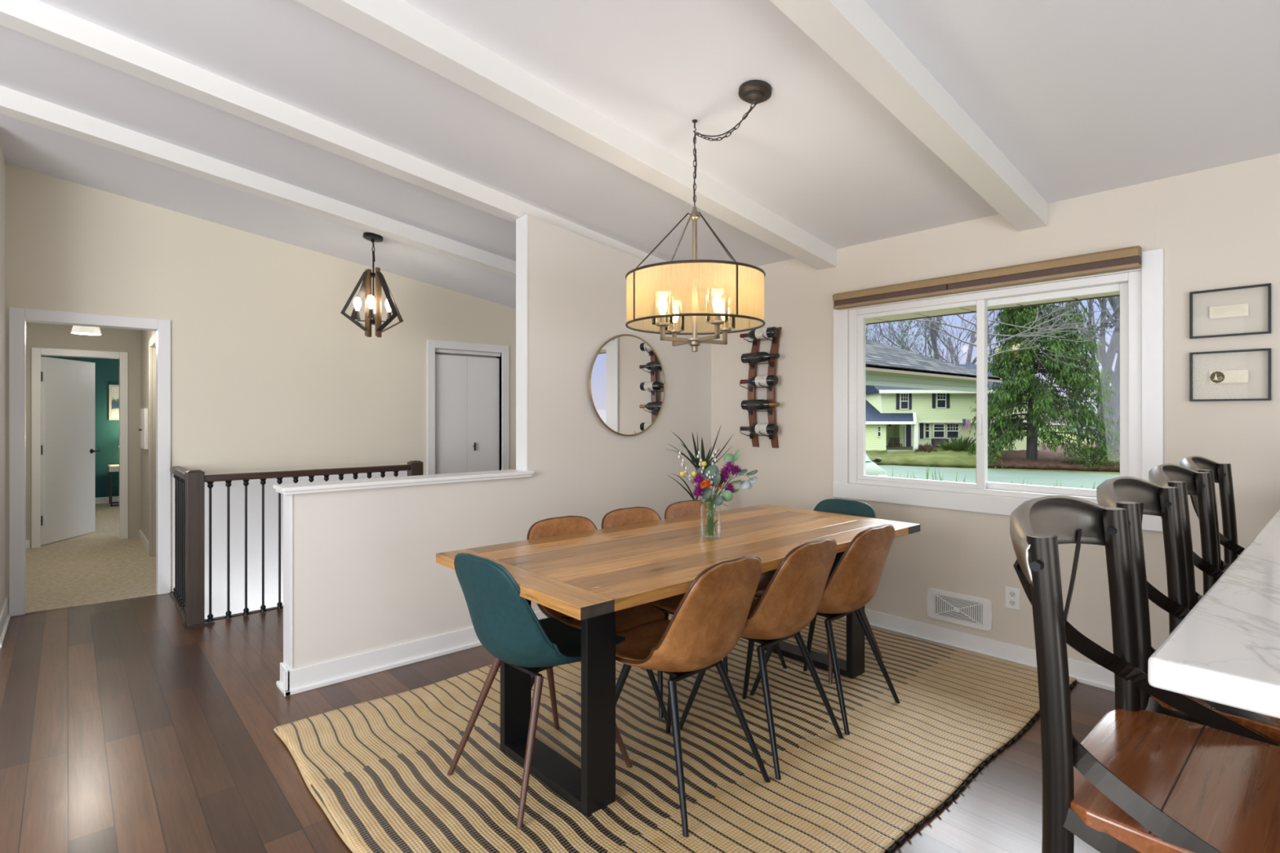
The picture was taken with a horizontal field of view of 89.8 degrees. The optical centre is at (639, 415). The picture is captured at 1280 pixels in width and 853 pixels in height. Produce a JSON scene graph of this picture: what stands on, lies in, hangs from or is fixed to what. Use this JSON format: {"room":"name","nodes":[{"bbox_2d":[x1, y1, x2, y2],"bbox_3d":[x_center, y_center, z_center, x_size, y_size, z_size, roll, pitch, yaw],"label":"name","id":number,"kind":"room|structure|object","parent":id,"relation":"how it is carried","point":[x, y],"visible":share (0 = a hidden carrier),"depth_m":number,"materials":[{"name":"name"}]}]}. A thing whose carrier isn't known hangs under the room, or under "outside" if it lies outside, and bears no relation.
{"room":"dining room","nodes":[
{"label":"dining room","id":0,"kind":"room"},
{"bbox_2d":[0,142,5,613],"bbox_3d":[-4.064,-0.196,4.020,0.100,3.091,0.910,0,0,-42],"label":"wall","id":1,"kind":"structure","parent":0,"point":[2,164],"depth_m":4.13,"materials":[{"name":"beige paint"}]},
{"bbox_2d":[0,597,10,648],"bbox_3d":[-3.977,1.285,4.017,0.026,0.130,0.790,0,0,-42],"label":"baseboard","id":2,"kind":"structure","parent":1,"relation":"attached to","point":[5,616],"depth_m":4.01,"materials":[{"name":"white paint"}]},
{"bbox_2d":[40,355,119,497],"bbox_3d":[-8.319,0.150,9.798,4.200,2.400,0.100,0,0,-42],"label":"wall","id":3,"kind":"structure","parent":0,"point":[107,370],"depth_m":9.84,"materials":[{"name":"teal paint"}]},
{"bbox_2d":[95,496,119,503],"bbox_3d":[-8.281,1.300,9.755,4.000,0.100,0.015,0,0,-42],"label":"baseboard","id":4,"kind":"structure","parent":3,"relation":"attached to","point":[114,499],"depth_m":9.83,"materials":[{"name":"white paint"}]},
{"bbox_2d":[108,384,119,420],"bbox_3d":[-7.916,-0.200,10.068,0.620,0.540,0.033,0,0,-42],"label":"framed painting","id":5,"kind":"object","parent":3,"relation":"attached to","point":[113,390],"visible":0.36,"depth_m":9.89,"materials":[{"name":"white paper"}]},
{"bbox_2d":[111,386,119,417],"bbox_3d":[-7.906,-0.200,10.056,0.560,0.480,0.003,0,0,-42],"label":"print","id":6,"kind":"object","parent":5,"relation":"attached to","point":[115,390],"depth_m":9.90},
{"bbox_2d":[26,322,140,548],"bbox_3d":[-5.891,0.150,6.845,1.200,2.400,0.120,0,0,-42],"label":"wall","id":7,"kind":"structure","parent":0,"point":[37,335],"depth_m":6.93,"materials":[{"name":"beige paint"}]},
{"bbox_2d":[31,346,128,548],"bbox_3d":[-5.918,0.330,6.808,0.768,2.040,0.140,0,0,-42],"label":"door frame","id":8,"kind":"structure","parent":7,"relation":"in","point":[36,353],"depth_m":6.70,"materials":[{"name":"white paint"}]},
{"bbox_2d":[40,356,100,544],"bbox_3d":[-6.234,0.365,7.019,0.116,1.945,0.825,0,0,-9],"label":"bedroom door","id":9,"kind":"structure","parent":8,"relation":"attached to","point":[68,387],"depth_m":6.97,"materials":[{"name":"white paint"}]},
{"bbox_2d":[140,329,155,556],"bbox_3d":[-4.544,0.150,6.083,0.100,2.400,2.810,0,0,-42],"label":"wall","id":10,"kind":"structure","parent":0,"point":[145,335],"depth_m":6.57,"materials":[{"name":"beige paint"}]},
{"bbox_2d":[138,408,148,449],"bbox_3d":[-5.101,0.135,6.592,0.055,0.410,0.470,0,0,-42],"label":"breaker panel","id":11,"kind":"object","parent":10,"relation":"attached to","point":[144,429],"visible":1,"depth_m":6.44,"materials":[{"name":"white paint"}]},
{"bbox_2d":[139,529,148,552],"bbox_3d":[-5.105,1.305,6.628,0.013,0.090,1.250,0,0,-42],"label":"baseboard","id":12,"kind":"structure","parent":10,"relation":"attached to","point":[142,537],"depth_m":6.64,"materials":[{"name":"white paint"}]},
{"bbox_2d":[148,333,155,556],"bbox_3d":[-4.350,0.310,5.834,0.102,2.080,0.960,0,0,-42],"label":"door","id":13,"kind":"structure","parent":10,"relation":"in","point":[152,341],"depth_m":6.11,"materials":[{"name":"beige paint"}]},
{"bbox_2d":[0,84,515,278],"bbox_3d":[-2.910,-1.564,3.675,7.140,1.107,0.128,0,0,-42],"label":"ceiling beam","id":14,"kind":"structure","parent":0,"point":[14,104],"depth_m":3.95,"materials":[{"name":"white paint"}]},
{"bbox_2d":[5,163,515,613],"bbox_3d":[-3.801,-0.294,4.783,7.280,3.688,0.120,0,0,-42],"label":"wall","id":15,"kind":"structure","parent":0,"point":[268,373],"depth_m":5.23,"materials":[{"name":"beige paint"}]},
{"bbox_2d":[8,306,170,617],"bbox_3d":[-3.941,0.312,4.644,0.879,2.075,0.142,0,0,-42],"label":"door frame","id":16,"kind":"structure","parent":15,"relation":"in","point":[18,317],"depth_m":4.41,"materials":[{"name":"white paint"}]},
{"bbox_2d":[426,339,509,475],"bbox_3d":[-1.770,0.306,6.576,0.896,2.088,0.142,0,0,-42],"label":"door","id":17,"kind":"structure","parent":15,"relation":"in","point":[464,428],"depth_m":6.57,"materials":[{"name":"white paint"}]},
{"bbox_2d":[173,464,407,619],"bbox_3d":[-2.527,1.758,5.234,2.015,2.585,1.100,0,0,-42],"label":"wall","id":18,"kind":"structure","parent":0,"point":[219,491],"depth_m":5.23,"materials":[{"name":"white paint"}]},
{"bbox_2d":[169,591,283,622],"bbox_3d":[-2.664,1.352,5.042,1.575,0.016,1.005,0,0,-42],"label":"trim","id":19,"kind":"structure","parent":18,"relation":"attached to","point":[178,605],"depth_m":4.42,"materials":[{"name":"brown wood"}]},
{"bbox_2d":[435,352,496,358],"bbox_3d":[-1.817,0.300,6.629,0.900,2.100,0.020,0,0,-42],"label":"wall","id":20,"kind":"structure","parent":0,"point":[435,353],"depth_m":6.63,"materials":[{"name":"beige paint"}]},
{"bbox_2d":[283,213,711,696],"bbox_3d":[-0.608,0.045,4.154,3.065,2.609,0.146,0,0,-42],"label":"wall","id":21,"kind":"structure","parent":0,"point":[367,576],"depth_m":3.98,"materials":[{"name":"beige paint"}]},
{"bbox_2d":[275,662,290,696],"bbox_3d":[-1.751,1.292,3.155,0.026,0.115,0.174,0,0,-42],"label":"baseboard","id":22,"kind":"structure","parent":21,"relation":"attached to","point":[283,668],"depth_m":3.17,"materials":[{"name":"white paint"}]},
{"bbox_2d":[283,494,293,670],"bbox_3d":[-1.735,0.866,3.167,0.013,0.968,0.126,0,0,-42],"label":"trim","id":23,"kind":"structure","parent":21,"relation":"attached to","point":[287,499],"depth_m":3.13,"materials":[{"name":"white paint"}]},
{"bbox_2d":[0,0,666,263],"bbox_3d":[-2.182,-1.564,2.857,7.140,1.107,0.128,0,0,-42],"label":"ceiling beam","id":24,"kind":"structure","parent":21,"relation":"attached to","point":[36,19],"depth_m":3.09,"materials":[{"name":"white paint"}]},
{"bbox_2d":[273,469,533,494],"bbox_3d":[-1.246,0.364,3.603,1.400,0.036,0.200,0,0,-42],"label":"trim","id":25,"kind":"structure","parent":21,"relation":"attached to","point":[381,482],"depth_m":3.46,"materials":[{"name":"white paint"}]},
{"bbox_2d":[515,214,528,471],"bbox_3d":[-0.744,-0.445,4.049,0.011,1.609,0.125,0,0,-42],"label":"trim","id":26,"kind":"structure","parent":21,"relation":"attached to","point":[522,223],"depth_m":4.03,"materials":[{"name":"white paint"}]},
{"bbox_2d":[588,333,665,436],"bbox_3d":[-0.080,-0.212,4.535,0.721,0.721,0.022,0,0,-43],"label":"round mirror","id":27,"kind":"object","parent":21,"relation":"attached to","point":[627,380],"visible":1,"depth_m":4.51,"materials":[{"name":"silver glass"}]},
{"bbox_2d":[0,502,1115,852],"bbox_3d":[-3.270,1.457,4.185,7.280,0.226,15.800,0,0,-42],"label":"floor","id":28,"kind":"structure","parent":0,"point":[125,728],"depth_m":2.76,"materials":[{"name":"brown wood"}]},
{"bbox_2d":[107,464,119,506],"bbox_3d":[-7.754,1.045,9.765,0.500,0.590,0.440,0,0,-42],"label":"nightstand","id":29,"kind":"object","parent":28,"relation":"on","point":[111,468],"visible":0.44,"depth_m":9.49,"materials":[{"name":"brown metal"}]},
{"bbox_2d":[169,460,422,629],"bbox_3d":[-2.656,0.851,4.982,1.557,0.998,1.095,0,0,-42],"label":"stair railing","id":30,"kind":"object","parent":28,"relation":"on","point":[189,485],"visible":0.82,"depth_m":4.26,"materials":[{"name":"brown wood"}]},
{"bbox_2d":[273,613,1076,852],"bbox_3d":[0.319,1.338,2.989,3.179,0.017,2.155,0,0,-42],"label":"striped rug","id":31,"kind":"object","parent":28,"relation":"on","point":[377,769],"visible":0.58,"depth_m":2.50,"materials":[{"name":"carpet"}]},
{"bbox_2d":[447,553,631,829],"bbox_3d":[-0.363,0.913,2.417,0.470,0.857,0.594,0,0,44],"label":"dining chair","id":32,"kind":"object","parent":31,"relation":"on","point":[504,622],"visible":0.8,"depth_m":2.20,"materials":[{"name":"teal fabric"}]},
{"bbox_2d":[526,515,666,720],"bbox_3d":[-0.202,0.913,2.850,0.470,0.857,0.594,0,0,-40],"label":"dining chair","id":33,"kind":"object","parent":31,"relation":"on","point":[629,618],"visible":0.35,"depth_m":2.81,"materials":[{"name":"brown leather"}]},
{"bbox_2d":[601,506,685,718],"bbox_3d":[0.117,0.913,3.154,0.470,0.857,0.594,0,0,-39],"label":"dining chair","id":34,"kind":"object","parent":31,"relation":"on","point":[633,515],"visible":0.27,"depth_m":3.29,"materials":[{"name":"brown leather"}]},
{"bbox_2d":[435,504,919,816],"bbox_3d":[0.305,0.947,2.934,2.147,0.783,0.978,0,0,-42],"label":"dining table","id":35,"kind":"object","parent":31,"relation":"on","point":[588,576],"visible":0.88,"depth_m":2.52,"materials":[{"name":"brown wood"}]},
{"bbox_3d":[0.320,0.462,2.914,0.094,0.185,0.094,0,0,-42],"label":"glass jar","id":36,"kind":"object","parent":35,"relation":"on","visible":0},
{"bbox_2d":[678,449,757,536],"bbox_3d":[0.354,0.349,2.902,0.360,0.389,0.120,0,0,-4],"label":"flower bouquet","id":37,"kind":"object","parent":36,"relation":"in","point":[711,473],"visible":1,"depth_m":2.90,"materials":[{"name":"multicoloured plant"}]},
{"bbox_2d":[615,555,770,837],"bbox_3d":[0.122,0.913,2.376,0.470,0.857,0.594,0,0,-44],"label":"dining chair","id":38,"kind":"object","parent":31,"relation":"on","point":[709,620],"visible":0.88,"depth_m":2.17,"materials":[{"name":"leather"}]},
{"bbox_2d":[664,499,786,691],"bbox_3d":[0.445,0.913,3.432,0.470,0.857,0.594,0,0,-39],"label":"dining chair","id":39,"kind":"object","parent":31,"relation":"on","point":[687,508],"visible":0.21,"depth_m":3.56,"materials":[{"name":"brown leather"}]},
{"bbox_2d":[679,538,844,780],"bbox_3d":[0.490,0.913,2.698,0.470,0.857,0.594,0,0,-43],"label":"dining chair","id":40,"kind":"object","parent":31,"relation":"on","point":[792,598],"visible":0.79,"depth_m":2.48,"materials":[{"name":"leather"}]},
{"bbox_2d":[764,498,883,684],"bbox_3d":[0.977,0.913,3.510,0.594,0.857,0.470,0,0,-42],"label":"dining chair","id":41,"kind":"object","parent":31,"relation":"on","point":[847,507],"visible":0.27,"depth_m":3.64,"materials":[{"name":"teal fabric"}]},
{"bbox_2d":[749,524,900,735],"bbox_3d":[0.855,0.913,3.029,0.470,0.857,0.594,0,0,-42],"label":"dining chair","id":42,"kind":"object","parent":31,"relation":"on","point":[854,581],"visible":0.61,"depth_m":2.80,"materials":[{"name":"leather"}]},
{"bbox_2d":[667,424,732,506],"bbox_3d":[0.425,0.708,4.590,0.500,1.284,0.310,0,0,0],"label":"yucca","id":43,"kind":"object","parent":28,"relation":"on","point":[696,460],"visible":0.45,"depth_m":4.57,"materials":[{"name":"green plant"}]},
{"bbox_2d":[1009,495,1279,852],"bbox_3d":[0.867,0.748,0.951,0.486,1.208,0.541,0,0,-42],"label":"bar stool","id":44,"kind":"object","parent":28,"relation":"on","point":[1140,781],"visible":1,"depth_m":0.95,"materials":[{"name":"wood"}]},
{"bbox_2d":[1148,463,1223,610],"bbox_3d":[1.709,0.748,1.720,0.486,1.208,0.541,0,0,-42],"label":"bar stool","id":45,"kind":"object","parent":28,"relation":"on","point":[1188,482],"visible":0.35,"depth_m":1.96,"materials":[{"name":"metal"}]},
{"bbox_2d":[1096,476,1279,745],"bbox_3d":[1.267,0.748,1.311,0.486,1.208,0.541,0,0,-42],"label":"bar stool","id":46,"kind":"object","parent":28,"relation":"on","point":[1140,497],"visible":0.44,"depth_m":1.39,"materials":[{"name":"metal"}]},
{"bbox_2d":[1179,455,1244,572],"bbox_3d":[2.113,0.748,2.093,0.486,1.208,0.541,0,0,-42],"label":"bar stool","id":47,"kind":"object","parent":28,"relation":"on","point":[1220,473],"visible":0.3,"depth_m":2.34,"materials":[{"name":"metal"}]},
{"bbox_2d":[1147,509,1279,718],"bbox_3d":[1.776,0.815,1.190,2.365,1.070,0.916,0,0,-42],"label":"countertop","id":48,"kind":"structure","parent":28,"relation":"on","point":[1225,651],"depth_m":0.79,"materials":[{"name":"white stone"}]},
{"bbox_2d":[0,0,1279,308],"bbox_3d":[-0.943,-1.675,1.571,7.280,1.166,8.800,0,0,-42],"label":"ceiling","id":49,"kind":"structure","parent":0,"point":[1082,97],"depth_m":2.87,"materials":[{"name":"paint"}]},
{"bbox_2d":[340,231,403,337],"bbox_3d":[-2.077,-1.012,5.007,0.405,0.795,0.405,0,0,-14],"label":"cage pendant","id":50,"kind":"object","parent":49,"relation":"hanging from","point":[373,308],"visible":0.99,"depth_m":4.96,"materials":[{"name":"black metal"}]},
{"bbox_2d":[625,80,772,351],"bbox_3d":[0.251,-0.825,2.937,0.637,1.070,0.639,0,0,5],"label":"drum chandelier","id":51,"kind":"object","parent":49,"relation":"hanging from","point":[694,296],"visible":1,"depth_m":2.70,"materials":[{"name":"fabric"}]},
{"bbox_2d":[888,438,902,447],"bbox_3d":[17.397,1.910,43.807,0.800,0.720,0.408,0,0,0],"label":"bench","id":52,"kind":"object","parent":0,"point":[889,444],"visible":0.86,"depth_m":43.97,"materials":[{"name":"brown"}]},
{"bbox_2d":[711,153,1279,665],"bbox_3d":[1.724,0.200,3.944,0.140,2.900,8.800,0,0,-42],"label":"wall","id":53,"kind":"structure","parent":0,"point":[1219,227],"depth_m":3.30,"materials":[{"name":"paint"}]},
{"bbox_2d":[295,0,836,270],"bbox_3d":[-1.397,-1.556,1.976,7.140,1.123,0.140,0,0,-42],"label":"ceiling beam","id":54,"kind":"structure","parent":53,"relation":"attached to","point":[398,26],"depth_m":2.82,"materials":[{"name":"white paint"}]},
{"bbox_2d":[739,327,782,448],"bbox_3d":[0.876,-0.200,4.683,0.144,0.870,0.273,0,0,-42],"label":"wine rack","id":55,"kind":"object","parent":53,"relation":"attached to","point":[771,362],"visible":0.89,"depth_m":4.66,"materials":[{"name":"brown wood"}]},
{"bbox_2d":[739,423,777,434],"bbox_3d":[0.856,0.098,4.666,0.077,0.076,0.313,0,0,-42],"label":"wine bottle","id":56,"kind":"object","parent":55,"relation":"in","point":[764,428],"visible":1,"depth_m":4.60,"materials":[{"name":"black glass"}]},
{"bbox_2d":[739,326,777,339],"bbox_3d":[0.856,-0.592,4.666,0.077,0.076,0.313,0,0,-42],"label":"wine bottle","id":57,"kind":"object","parent":55,"relation":"in","point":[768,332],"visible":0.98,"depth_m":4.60,"materials":[{"name":"black glass"}]},
{"bbox_2d":[739,374,777,386],"bbox_3d":[0.856,-0.250,4.666,0.077,0.076,0.313,0,0,-42],"label":"wine bottle","id":58,"kind":"object","parent":55,"relation":"in","point":[764,380],"visible":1,"depth_m":4.60,"materials":[{"name":"black glass"}]},
{"bbox_2d":[741,351,779,363],"bbox_3d":[0.871,-0.422,4.649,0.077,0.076,0.313,0,0,-42],"label":"wine bottle","id":59,"kind":"object","parent":55,"relation":"in","point":[757,357],"visible":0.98,"depth_m":4.63,"materials":[{"name":"black glass"}]},
{"bbox_2d":[741,399,779,409],"bbox_3d":[0.871,-0.078,4.649,0.076,0.076,0.313,0,0,-42],"label":"wine bottle","id":60,"kind":"object","parent":55,"relation":"in","point":[757,404],"visible":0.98,"depth_m":4.63,"materials":[{"name":"black glass"}]},
{"bbox_2d":[769,0,1048,231],"bbox_3d":[-0.573,-1.556,1.050,7.140,1.123,0.140,0,0,-42],"label":"ceiling beam","id":61,"kind":"structure","parent":53,"relation":"attached to","point":[850,32],"depth_m":2.45,"materials":[{"name":"white paint"}]},
{"bbox_2d":[926,587,992,631],"bbox_3d":[1.829,1.115,3.699,0.030,0.178,0.366,0,0,-42],"label":"air vent","id":62,"kind":"object","parent":53,"relation":"in","point":[971,611],"visible":1,"depth_m":3.69,"materials":[{"name":"metal"}]},
{"bbox_2d":[840,608,1115,692],"bbox_3d":[2.540,1.298,2.903,0.026,0.105,5.960,0,0,-42],"label":"baseboard","id":63,"kind":"structure","parent":53,"relation":"attached to","point":[1085,673],"depth_m":3.60,"materials":[{"name":"white paint"}]},
{"bbox_2d":[865,291,1119,324],"bbox_3d":[2.265,-0.779,3.957,0.685,0.142,4.300,0,0,-42],"label":"trim","id":64,"kind":"structure","parent":53,"relation":"attached to","point":[970,309],"depth_m":4.35,"materials":[{"name":"grey"}]},
{"bbox_2d":[832,248,1164,532],"bbox_3d":[1.917,-0.118,3.694,0.144,1.327,1.734,0,0,-42],"label":"window","id":65,"kind":"structure","parent":53,"relation":"in","point":[1141,292],"depth_m":3.55,"materials":[{"name":"white paint"}]},
{"bbox_2d":[832,245,1142,310],"bbox_3d":[1.826,-0.750,3.638,0.075,0.100,1.612,0,0,-42],"label":"roller blind","id":66,"kind":"object","parent":65,"relation":"attached to","point":[1125,259],"visible":1,"depth_m":3.47,"materials":[{"name":"beige fabric"}]},
{"bbox_2d":[1005,586,1020,610],"bbox_3d":[2.025,0.995,3.493,0.010,0.116,0.072,0,0,-42],"label":"wall outlet","id":67,"kind":"object","parent":53,"relation":"attached to","point":[1012,594],"visible":1,"depth_m":3.49,"materials":[{"name":"white paint"}]},
{"bbox_2d":[1008,591,1016,597],"bbox_3d":[2.023,0.971,3.492,0.002,0.034,0.034,0,0,-42],"label":"socket","id":68,"kind":"object","parent":67,"relation":"attached to","point":[1011,593],"depth_m":3.49,"materials":[{"name":"white plastic"}]},
{"bbox_2d":[1155,179,1156,248],"bbox_3d":[2.438,-0.952,3.036,0.002,0.337,0.002,0,0,-42],"label":"trim","id":69,"kind":"structure","parent":53,"relation":"attached to","point":[1156,180],"depth_m":3.04,"materials":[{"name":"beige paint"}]},
{"bbox_2d":[1189,283,1271,338],"bbox_3d":[2.599,-0.456,2.836,0.022,0.212,0.265,0,0,-42],"label":"frame","id":70,"kind":"object","parent":53,"relation":"attached to","point":[1235,310],"visible":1,"depth_m":2.83,"materials":[{"name":"black metal"}]},
{"bbox_2d":[1189,347,1271,401],"bbox_3d":[2.599,-0.175,2.836,0.022,0.222,0.265,0,0,-42],"label":"frame","id":71,"kind":"object","parent":53,"relation":"attached to","point":[1241,375],"visible":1,"depth_m":2.83,"materials":[{"name":"black metal"}]},
{"bbox_3d":[-6.178,-1.020,7.393,4.200,0.100,6.940,0,0,-42],"label":"ceiling","id":72,"kind":"structure","parent":0,"visible":0},
{"bbox_2d":[71,325,101,335],"bbox_3d":[-4.843,-0.842,5.622,0.204,0.256,0.204,0,0,-42],"label":"flush ceiling light","id":73,"kind":"object","parent":72,"relation":"attached to","point":[92,331],"visible":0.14,"depth_m":5.57,"materials":[{"name":"white paint"}]},
{"label":"outside","id":74,"kind":"structure","parent":0,"visible":0},
{"bbox_2d":[904,426,1119,474],"bbox_3d":[37.158,2.090,66.540,136.010,1.920,130.000,0,0,-42],"label":"ground","id":75,"kind":"structure","parent":74,"point":[1057,430],"depth_m":36.08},
{"bbox_2d":[865,452,888,476],"bbox_3d":[6.375,1.655,20.723,2.260,1.530,4.556,0,0,1],"label":"parked car","id":76,"kind":"object","parent":75,"relation":"on","point":[872,468],"visible":0.13,"depth_m":18.95,"materials":[{"name":"grey paint"}]},
{"bbox_2d":[871,457,881,462],"bbox_3d":[7.346,1.390,19.934,0.290,0.150,0.120,0,0,1],"label":"mirror","id":77,"kind":"object","parent":76,"relation":"attached to","point":[877,460],"depth_m":19.90,"materials":[{"name":"black metal"}]},
{"bbox_2d":[865,321,910,346],"bbox_3d":[25.056,-5.086,71.302,10.129,16.717,7.114,0,0,-36],"label":"bare tree","id":78,"kind":"object","parent":75,"relation":"on","point":[870,332],"visible":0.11,"depth_m":70.09,"materials":[{"name":"grey plant"}]},
{"bbox_2d":[867,317,942,350],"bbox_3d":[30.200,-5.320,74.649,8.891,17.178,6.465,0,0,-10],"label":"bare tree","id":79,"kind":"object","parent":75,"relation":"on","point":[894,322],"visible":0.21,"depth_m":73.81,"materials":[{"name":"grey plant"}]},
{"bbox_2d":[868,315,947,359],"bbox_3d":[28.752,-8.166,65.281,10.717,22.953,6.565,0,0,21],"label":"bare tree","id":80,"kind":"object","parent":75,"relation":"on","point":[933,332],"visible":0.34,"depth_m":66.14,"materials":[{"name":"grey plant"}]},
{"bbox_2d":[865,445,975,467],"bbox_3d":[19.014,2.590,46.486,16.384,0.960,19.176,0,0,13],"label":"lawn","id":81,"kind":"structure","parent":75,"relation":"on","point":[945,458],"depth_m":39.43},
{"bbox_2d":[915,445,942,453],"bbox_3d":[20.401,2.385,42.881,3.805,0.669,6.219,0,0,23],"label":"mulch bed","id":82,"kind":"object","parent":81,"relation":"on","point":[920,446],"visible":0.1,"depth_m":42.97,"materials":[{"name":"brown soil"}]},
{"bbox_2d":[909,442,943,452],"bbox_3d":[18.634,2.152,41.983,2.289,0.865,2.279,0,0,-42],"label":"shrub","id":83,"kind":"object","parent":82,"relation":"on","point":[925,447],"visible":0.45,"depth_m":41.71,"materials":[{"name":"green plant"}]},
{"bbox_2d":[931,438,948,446],"bbox_3d":[20.409,1.990,43.703,1.000,0.800,0.400,0,0,0],"label":"planter","id":84,"kind":"object","parent":82,"relation":"on","point":[934,441],"visible":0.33,"depth_m":43.51,"materials":[{"name":"grey"}]},
{"bbox_2d":[931,434,975,451],"bbox_3d":[20.909,1.869,41.999,3.512,1.430,3.544,0,0,-42],"label":"shrub","id":85,"kind":"object","parent":82,"relation":"on","point":[957,444],"visible":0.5,"depth_m":41.55,"materials":[{"name":"green plant"}]},
{"bbox_2d":[882,321,964,360],"bbox_3d":[40.340,-5.540,91.110,7.706,17.619,10.397,0,0,-42],"label":"bare tree","id":86,"kind":"object","parent":75,"relation":"on","point":[920,322],"visible":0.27,"depth_m":91.81,"materials":[{"name":"grey plant"}]},
{"bbox_2d":[878,317,969,364],"bbox_3d":[25.846,-5.855,60.983,7.918,18.277,7.353,0,0,-2],"label":"bare tree","id":87,"kind":"object","parent":75,"relation":"on","point":[901,344],"visible":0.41,"depth_m":60.20,"materials":[{"name":"grey plant"}]},
{"bbox_2d":[865,338,1001,483],"bbox_3d":[0.455,-0.246,15.131,12.400,5.760,10.600,0,0,-42],"label":"house roof","id":88,"kind":"object","parent":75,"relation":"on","point":[886,365],"visible":0.21,"depth_m":13.26,"materials":[{"name":"beige"}]},
{"bbox_2d":[931,313,976,364],"bbox_3d":[40.060,-5.919,84.083,7.405,18.396,8.080,0,0,-42],"label":"bare tree","id":89,"kind":"object","parent":75,"relation":"on","point":[944,340],"visible":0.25,"depth_m":83.23,"materials":[{"name":"grey plant"}]},
{"bbox_2d":[865,364,1048,452],"bbox_3d":[20.318,-0.360,47.603,15.062,7.020,11.800,0,0,0],"label":"house","id":90,"kind":"structure","parent":75,"relation":"on","point":[915,416],"depth_m":44.00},
{"bbox_2d":[896,393,899,409],"bbox_3d":[17.637,-0.972,43.968,0.205,1.114,0.050,0,0,0],"label":"shutter","id":91,"kind":"object","parent":90,"relation":"hanging from","point":[897,394],"depth_m":43.94,"materials":[{"name":"grey"}]},
{"bbox_2d":[908,393,911,409],"bbox_3d":[18.481,-0.972,43.968,0.205,1.114,0.050,0,0,0],"label":"shutter","id":92,"kind":"object","parent":90,"relation":"hanging from","point":[909,394],"depth_m":43.94,"materials":[{"name":"grey"}]},
{"bbox_2d":[920,422,923,438],"bbox_3d":[19.428,1.059,44.318,0.228,1.068,0.050,0,0,0],"label":"shutter","id":93,"kind":"object","parent":90,"relation":"hanging from","point":[921,424],"depth_m":44.29,"materials":[{"name":"grey"}]},
{"bbox_2d":[932,393,935,408],"bbox_3d":[20.108,-1.075,43.968,0.219,1.137,0.050,0,0,0],"label":"shutter","id":94,"kind":"object","parent":90,"relation":"hanging from","point":[933,394],"depth_m":43.94,"materials":[{"name":"grey"}]},
{"bbox_2d":[946,393,950,408],"bbox_3d":[21.078,-1.075,43.968,0.214,1.137,0.050,0,0,0],"label":"shutter","id":95,"kind":"object","parent":90,"relation":"hanging from","point":[948,395],"depth_m":43.94,"materials":[{"name":"grey"}]},
{"bbox_2d":[958,418,970,436],"bbox_3d":[21.951,0.801,43.692,0.586,1.214,1.050,0,0,0],"label":"flag","id":96,"kind":"object","parent":90,"relation":"attached to","point":[966,423],"visible":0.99,"depth_m":43.19,"materials":[{"name":"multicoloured fabric"}]},
{"bbox_2d":[916,309,1001,364],"bbox_3d":[33.172,-7.268,64.206,8.661,21.125,11.253,0,0,-31],"label":"bare tree","id":97,"kind":"object","parent":75,"relation":"on","point":[973,339],"visible":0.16,"depth_m":63.92,"materials":[{"name":"grey plant"}]},
{"bbox_2d":[913,296,1119,374],"bbox_3d":[17.055,-2.833,31.013,13.962,11.968,5.448,0,0,3],"label":"tree","id":98,"kind":"object","parent":75,"relation":"on","point":[1051,328],"visible":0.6,"depth_m":30.98,"materials":[{"name":"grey plant"}]},
{"bbox_2d":[971,311,1063,363],"bbox_3d":[40.325,-6.603,67.168,8.837,19.780,10.040,0,0,-28],"label":"bare tree","id":99,"kind":"object","parent":75,"relation":"on","point":[990,330],"visible":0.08,"depth_m":70.03,"materials":[{"name":"grey plant"}]},
{"bbox_2d":[987,443,1119,471],"bbox_3d":[32.061,2.715,48.397,14.948,0.690,33.053,0,0,41],"label":"mulch bed","id":100,"kind":"object","parent":75,"relation":"on","point":[1046,460],"visible":0.36,"depth_m":37.24,"materials":[{"name":"brown soil"}]},
{"bbox_2d":[965,300,1119,469],"bbox_3d":[24.372,-2.898,38.528,9.443,13.106,8.567,0,0,16],"label":"conifer","id":101,"kind":"object","parent":100,"relation":"on","point":[1064,375],"visible":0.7,"depth_m":37.20,"materials":[{"name":"green plant"}]},
{"bbox_2d":[1062,445,1119,470],"bbox_3d":[25.292,2.369,36.007,2.966,1.388,2.944,0,0,-42],"label":"shrub","id":102,"kind":"object","parent":100,"relation":"on","point":[1095,455],"visible":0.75,"depth_m":35.63,"materials":[{"name":"green plant"}]},
{"bbox_2d":[1046,296,1119,449],"bbox_3d":[34.289,-8.915,46.002,13.462,24.718,11.148,0,0,-13],"label":"tree","id":103,"kind":"object","parent":75,"relation":"on","point":[1106,359],"visible":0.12,"depth_m":45.67,"materials":[{"name":"grey plant"}]},
{"bbox_2d":[1066,399,1119,433],"bbox_3d":[66.284,0.050,88.003,13.000,4.600,6.800,0,0,0],"label":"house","id":104,"kind":"structure","parent":75,"relation":"on","point":[1089,399],"depth_m":87.46,"materials":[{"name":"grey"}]},
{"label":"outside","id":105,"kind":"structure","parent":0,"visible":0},
{"bbox_2d":[878,465,1119,489],"bbox_3d":[17.471,3.045,27.598,18.798,0.070,34.000,0,0,-42],"label":"street","id":106,"kind":"structure","parent":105,"point":[1073,480],"depth_m":32.21,"materials":[{"name":"asphalt"}]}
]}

